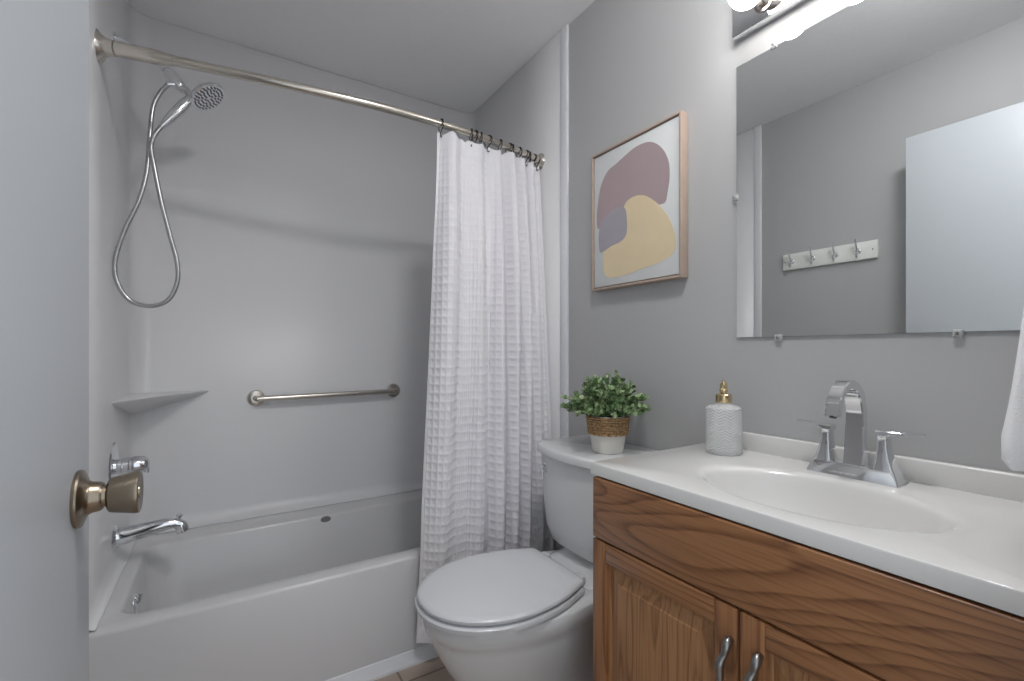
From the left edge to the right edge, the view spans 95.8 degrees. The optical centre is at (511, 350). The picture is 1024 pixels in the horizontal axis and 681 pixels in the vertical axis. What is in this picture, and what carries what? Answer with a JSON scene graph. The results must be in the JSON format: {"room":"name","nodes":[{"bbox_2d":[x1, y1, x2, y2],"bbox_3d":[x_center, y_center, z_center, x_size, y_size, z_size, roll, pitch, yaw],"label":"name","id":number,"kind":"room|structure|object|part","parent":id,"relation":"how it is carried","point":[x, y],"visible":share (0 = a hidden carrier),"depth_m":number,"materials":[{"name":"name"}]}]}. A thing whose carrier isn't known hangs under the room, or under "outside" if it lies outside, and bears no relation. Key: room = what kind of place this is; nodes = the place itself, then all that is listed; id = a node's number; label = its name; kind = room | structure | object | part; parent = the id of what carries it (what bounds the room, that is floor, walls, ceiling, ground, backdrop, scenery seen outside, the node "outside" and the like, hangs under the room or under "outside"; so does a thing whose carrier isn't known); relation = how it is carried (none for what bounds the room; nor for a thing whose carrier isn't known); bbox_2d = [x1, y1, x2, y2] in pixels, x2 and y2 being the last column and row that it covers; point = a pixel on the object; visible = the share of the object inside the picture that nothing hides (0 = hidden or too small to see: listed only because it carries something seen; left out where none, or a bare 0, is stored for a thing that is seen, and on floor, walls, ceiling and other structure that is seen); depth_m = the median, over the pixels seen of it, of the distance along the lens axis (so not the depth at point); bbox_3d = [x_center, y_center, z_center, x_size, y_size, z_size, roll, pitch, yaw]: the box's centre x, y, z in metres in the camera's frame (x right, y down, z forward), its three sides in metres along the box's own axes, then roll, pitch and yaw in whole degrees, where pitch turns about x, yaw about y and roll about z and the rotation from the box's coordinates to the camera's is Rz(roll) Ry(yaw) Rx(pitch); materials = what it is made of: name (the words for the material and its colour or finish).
{"room":"bathroom","nodes":[
{"label":"bathroom","id":0,"kind":"room"},
{"bbox_2d":[128,0,594,112],"bbox_3d":[-0.258,-1.360,1.249,1.710,0.060,2.490,0,0,-32],"label":"ceiling","id":1,"kind":"structure","parent":0,"point":[456,55],"depth_m":1.94,"materials":[{"name":"white paint"}]},
{"bbox_2d":[375,657,454,680],"bbox_3d":[0.048,1.120,0.762,1.710,0.060,3.640,0,0,-32],"label":"floor","id":2,"kind":"structure","parent":0,"point":[433,669],"depth_m":1.56,"materials":[{"name":"beige tile"}]},
{"bbox_2d":[89,490,555,680],"bbox_3d":[-0.658,0.904,1.886,1.506,0.371,0.778,0,0,-32],"label":"bathtub","id":3,"kind":"object","parent":2,"relation":"on","point":[323,593],"visible":0.68,"depth_m":1.53,"materials":[{"name":"white ceramic"}]},
{"bbox_3d":[-1.173,0.788,1.442,0.016,0.062,0.062,0,0,-32],"label":"overflow plate","id":4,"kind":"part","parent":3,"relation":"part of","materials":[{"name":"silver metal"}]},
{"bbox_3d":[-1.166,0.774,1.447,0.018,0.033,0.011,0,0,-32],"label":"overflow lever","id":5,"kind":"part","parent":3,"relation":"part of","materials":[{"name":"silver metal"}]},
{"bbox_2d":[89,0,559,630],"bbox_3d":[-0.651,-0.305,1.871,1.502,2.046,0.814,0,0,-32],"label":"shower surround","id":6,"kind":"object","parent":3,"relation":"on","point":[302,225],"visible":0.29,"depth_m":2.02,"materials":[{"name":"white plastic"}]},
{"bbox_2d":[109,442,149,478],"bbox_3d":[-1.271,0.382,1.546,0.098,0.166,0.166,0,0,-32],"label":"shower valve","id":7,"kind":"object","parent":6,"relation":"attached to","point":[117,466],"visible":0.84,"depth_m":1.52,"materials":[{"name":"silver metal"}]},
{"bbox_3d":[-1.306,0.382,1.524,0.013,0.166,0.166,0,0,-32],"label":"valve plate","id":8,"kind":"part","parent":7,"relation":"part of","materials":[{"name":"silver metal"}]},
{"bbox_3d":[-1.265,0.382,1.550,0.085,0.058,0.058,0,0,-32],"label":"valve handle","id":9,"kind":"part","parent":7,"relation":"part of","materials":[{"name":"silver metal"}]},
{"bbox_2d":[111,513,188,550],"bbox_3d":[-1.224,0.611,1.575,0.208,0.088,0.082,0,0,-32],"label":"tub spout","id":10,"kind":"object","parent":6,"relation":"attached to","point":[127,534],"visible":1,"depth_m":1.55,"materials":[{"name":"silver metal"}]},
{"bbox_3d":[-1.160,0.580,1.616,0.022,0.026,0.022,0,0,-32],"label":"diverter knob","id":11,"kind":"part","parent":10,"relation":"part of","materials":[{"name":"silver metal"}]},
{"bbox_2d":[112,390,208,413],"bbox_3d":[-1.282,0.205,1.718,0.270,0.080,0.402,0,0,-32],"label":"corner shelf","id":12,"kind":"object","parent":6,"relation":"attached to","point":[129,401],"depth_m":1.83,"materials":[{"name":"white plastic"}]},
{"bbox_2d":[112,29,224,307],"bbox_3d":[-1.163,-0.604,1.569,0.326,0.922,0.121,0,0,-28],"label":"shower","id":13,"kind":"object","parent":6,"relation":"attached to","point":[206,96],"visible":0.93,"depth_m":1.56,"materials":[{"name":"silver metal"}]},
{"bbox_3d":[-1.253,-1.008,1.563,0.151,0.073,0.020,0,0,-32],"label":"shower arm","id":14,"kind":"part","parent":13,"relation":"part of","materials":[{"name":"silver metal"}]},
{"bbox_3d":[-1.140,-0.816,1.584,0.110,0.140,0.039,0,0,-32],"label":"handle","id":15,"kind":"part","parent":13,"relation":"part of","materials":[{"name":"silver metal"}]},
{"bbox_2d":[94,28,544,169],"bbox_3d":[-0.507,-0.856,1.639,1.528,0.118,0.168,0,0,-29],"label":"shower rod","id":16,"kind":"object","parent":6,"relation":"attached to","point":[105,48],"visible":0.95,"depth_m":1.44,"materials":[{"name":"silver metal"}]},
{"bbox_2d":[438,118,443,137],"bbox_3d":[-0.262,-0.822,1.709,0.007,0.071,0.043,0,0,-36],"label":"curtain ring","id":17,"kind":"object","parent":16,"relation":"hanging from","point":[442,119],"visible":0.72,"depth_m":1.70,"materials":[{"name":"grey metal"}]},
{"bbox_2d":[416,131,553,643],"bbox_3d":[-0.090,0.094,1.782,0.615,1.812,0.205,0,0,-32],"label":"shower curtain","id":18,"kind":"object","parent":16,"relation":"hanging from","point":[488,403],"visible":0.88,"depth_m":1.75,"materials":[{"name":"white fabric"}]},
{"bbox_2d":[247,384,399,405],"bbox_3d":[-0.855,0.205,2.185,0.689,0.078,0.058,0,0,-32],"label":"grab bar","id":19,"kind":"object","parent":6,"relation":"attached to","point":[255,397],"visible":1,"depth_m":2.12,"materials":[{"name":"silver metal"}]},
{"bbox_2d":[325,644,437,680],"bbox_3d":[-0.446,1.067,1.548,1.480,0.046,0.018,0,0,-32],"label":"trim","id":20,"kind":"structure","parent":3,"relation":"attached to","point":[372,672],"depth_m":1.57,"materials":[{"name":"white wood"}]},
{"bbox_2d":[415,435,656,680],"bbox_3d":[0.082,0.704,1.391,0.756,0.772,0.434,0,0,-32],"label":"toilet","id":21,"kind":"object","parent":2,"relation":"on","point":[522,614],"visible":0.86,"depth_m":1.26,"materials":[{"name":"white ceramic"}]},
{"bbox_3d":[-0.049,0.678,1.309,0.447,0.018,0.378,0,0,-32],"label":"seat","id":22,"kind":"part","parent":21,"relation":"part of","materials":[{"name":"white plastic"}]},
{"bbox_3d":[-0.046,0.655,1.311,0.443,0.018,0.370,0,0,-32],"label":"seat lid","id":23,"kind":"part","parent":21,"relation":"part of","materials":[{"name":"white plastic"}]},
{"bbox_3d":[0.040,0.890,1.365,0.622,0.400,0.364,0,0,-32],"label":"bowl","id":24,"kind":"part","parent":21,"relation":"part of","materials":[{"name":"white ceramic"}]},
{"bbox_3d":[0.109,0.404,1.573,0.031,0.046,0.034,0,0,-32],"label":"flush lever","id":25,"kind":"part","parent":21,"relation":"part of","materials":[{"name":"silver metal"}]},
{"bbox_3d":[0.283,0.504,1.518,0.267,0.308,0.410,0,0,-32],"label":"tank","id":26,"kind":"part","parent":21,"relation":"part of","materials":[{"name":"white ceramic"}]},
{"bbox_3d":[0.280,0.334,1.515,0.290,0.032,0.434,0,0,-32],"label":"tank lid","id":27,"kind":"part","parent":21,"relation":"part of","materials":[{"name":"white ceramic"}]},
{"bbox_2d":[560,370,651,454],"bbox_3d":[0.302,0.188,1.468,0.300,0.258,0.294,0,0,-32],"label":"potted plant","id":28,"kind":"object","parent":21,"relation":"on","point":[608,408],"visible":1,"depth_m":1.42,"materials":[{"name":"green plant"}]},
{"bbox_3d":[0.303,0.260,1.465,0.123,0.116,0.123,0,0,-32],"label":"pot","id":29,"kind":"part","parent":28,"relation":"part of","materials":[{"name":"brown wicker"}]},
{"bbox_2d":[593,476,1023,680],"bbox_3d":[0.558,0.691,0.893,0.482,0.798,0.726,0,0,-32],"label":"vanity cabinet","id":30,"kind":"object","parent":2,"relation":"on","point":[681,592],"visible":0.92,"depth_m":0.75,"materials":[{"name":"brown wood"}]},
{"bbox_3d":[0.294,0.708,0.942,0.016,0.456,0.276,0,0,-32],"label":"raised panel","id":31,"kind":"part","parent":30,"relation":"part of","materials":[{"name":"brown wood"}]},
{"bbox_3d":[0.293,0.708,0.941,0.018,0.540,0.360,0,0,-32],"label":"cabinet door","id":32,"kind":"part","parent":30,"relation":"part of","materials":[{"name":"brown wood"}]},
{"bbox_3d":[0.361,0.545,0.785,0.034,0.121,0.022,0,0,-32],"label":"door pull","id":33,"kind":"part","parent":30,"relation":"part of","materials":[{"name":"grey metal"}]},
{"bbox_3d":[0.388,0.545,0.742,0.034,0.121,0.022,0,0,-32],"label":"door pull","id":34,"kind":"part","parent":30,"relation":"part of","materials":[{"name":"grey metal"}]},
{"bbox_3d":[0.487,0.708,0.634,0.016,0.456,0.274,0,0,-32],"label":"raised panel","id":35,"kind":"part","parent":30,"relation":"part of","materials":[{"name":"brown wood"}]},
{"bbox_2d":[590,431,1023,616],"bbox_3d":[0.578,0.299,0.905,0.456,0.164,0.746,0,0,-32],"label":"countertop","id":36,"kind":"structure","parent":30,"relation":"on","point":[957,529],"depth_m":0.83,"materials":[{"name":"stone"}]},
{"bbox_2d":[705,380,742,455],"bbox_3d":[0.546,0.169,1.195,0.087,0.187,0.087,0,0,-32],"label":"soap dispenser","id":37,"kind":"object","parent":36,"relation":"on","point":[723,419],"visible":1,"depth_m":1.16,"materials":[{"name":"white ceramic"}]},
{"bbox_2d":[796,380,925,487],"bbox_3d":[0.690,0.161,0.955,0.132,0.203,0.229,0,0,-32],"label":"sink faucet","id":38,"kind":"object","parent":36,"relation":"on","point":[885,470],"visible":1,"depth_m":0.96,"materials":[{"name":"silver metal"}]},
{"bbox_3d":[0.680,0.164,1.039,0.027,0.014,0.075,0,0,-32],"label":"lever handle","id":39,"kind":"part","parent":38,"relation":"part of","materials":[{"name":"silver metal"}]},
{"bbox_3d":[0.686,0.151,0.952,0.118,0.182,0.038,0,0,-32],"label":"spout","id":40,"kind":"part","parent":38,"relation":"part of","materials":[{"name":"silver metal"}]},
{"bbox_3d":[0.722,0.249,0.974,0.058,0.027,0.166,0,0,-32],"label":"plate","id":41,"kind":"part","parent":38,"relation":"part of","materials":[{"name":"silver metal"}]},
{"bbox_3d":[0.762,0.164,0.908,0.027,0.014,0.075,0,0,-32],"label":"lever handle","id":42,"kind":"part","parent":38,"relation":"part of","materials":[{"name":"silver metal"}]},
{"bbox_3d":[0.486,0.708,0.633,0.018,0.540,0.358,0,0,-32],"label":"cabinet door","id":43,"kind":"part","parent":30,"relation":"part of","materials":[{"name":"brown wood"}]},
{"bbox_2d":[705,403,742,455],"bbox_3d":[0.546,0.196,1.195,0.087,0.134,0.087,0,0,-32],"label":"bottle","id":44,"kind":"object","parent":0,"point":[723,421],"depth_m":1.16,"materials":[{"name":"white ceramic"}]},
{"bbox_2d":[556,0,1023,549],"bbox_3d":[0.424,-0.120,1.677,0.100,2.420,2.490,0,0,-32],"label":"wall","id":45,"kind":"structure","parent":0,"point":[634,65],"depth_m":1.35,"materials":[{"name":"grey paint"}]},
{"bbox_2d":[560,24,568,548],"bbox_3d":[0.215,-0.130,1.904,0.012,2.400,0.047,0,0,-32],"label":"trim","id":46,"kind":"structure","parent":45,"relation":"attached to","point":[564,32],"depth_m":1.89,"materials":[{"name":"white paint"}]},
{"bbox_2d":[591,110,687,291],"bbox_3d":[0.414,-0.472,1.563,0.035,0.500,0.397,0,0,-32],"label":"framed picture","id":47,"kind":"object","parent":45,"relation":"attached to","point":[639,183],"visible":1,"depth_m":1.52,"materials":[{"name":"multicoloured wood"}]},
{"bbox_2d":[728,0,807,41],"bbox_3d":[0.718,-0.900,0.970,0.151,0.110,0.610,0,0,-32],"label":"vanity light","id":48,"kind":"object","parent":45,"relation":"attached to","point":[748,16],"visible":1,"depth_m":1.18,"materials":[{"name":"silver metal"}]},
{"bbox_2d":[728,0,772,12],"bbox_3d":[0.590,-0.888,1.146,0.121,0.086,0.086,0,0,-32],"label":"socket","id":49,"kind":"object","parent":48,"relation":"attached to","point":[747,6],"depth_m":1.16,"materials":[{"name":"white"}]},
{"bbox_2d":[732,0,1023,340],"bbox_3d":[0.783,-0.407,0.997,0.013,0.762,0.658,0,0,-32],"label":"wall mirror","id":50,"kind":"object","parent":45,"relation":"attached to","point":[880,144],"visible":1,"depth_m":0.98,"materials":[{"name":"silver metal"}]},
{"bbox_2d":[743,431,1023,502],"bbox_3d":[0.763,0.241,1.021,0.020,0.050,0.746,0,0,-32],"label":"backsplash","id":51,"kind":"structure","parent":45,"relation":"attached to","point":[983,481],"depth_m":0.91,"materials":[{"name":"stone"}]},
{"bbox_3d":[0.368,-0.120,0.251,1.510,2.420,0.135,0,0,-32],"label":"wall","id":52,"kind":"structure","parent":0,"visible":0},
{"bbox_2d":[0,0,143,680],"bbox_3d":[-0.350,0.074,0.307,0.095,2.008,0.712,0,0,-32],"label":"door","id":53,"kind":"structure","parent":52,"relation":"in","point":[48,496],"depth_m":0.45,"materials":[{"name":"grey paint"}]},
{"bbox_3d":[-0.482,0.176,0.573,0.036,0.052,0.052,0,0,-32],"label":"knob","id":54,"kind":"part","parent":53,"relation":"part of","materials":[{"name":"gold metal"}]},
{"bbox_3d":[0.718,-0.200,0.590,0.159,0.189,0.066,0,0,-32],"label":"towel ring","id":55,"kind":"object","parent":52,"relation":"attached to","visible":0},
{"bbox_2d":[1001,310,1023,471],"bbox_3d":[0.708,0.017,0.618,0.175,0.267,0.075,0,0,-32],"label":"hand towel","id":56,"kind":"object","parent":55,"relation":"hanging from","point":[1012,436],"visible":1,"depth_m":0.59,"materials":[{"name":"white fabric"}]}
]}

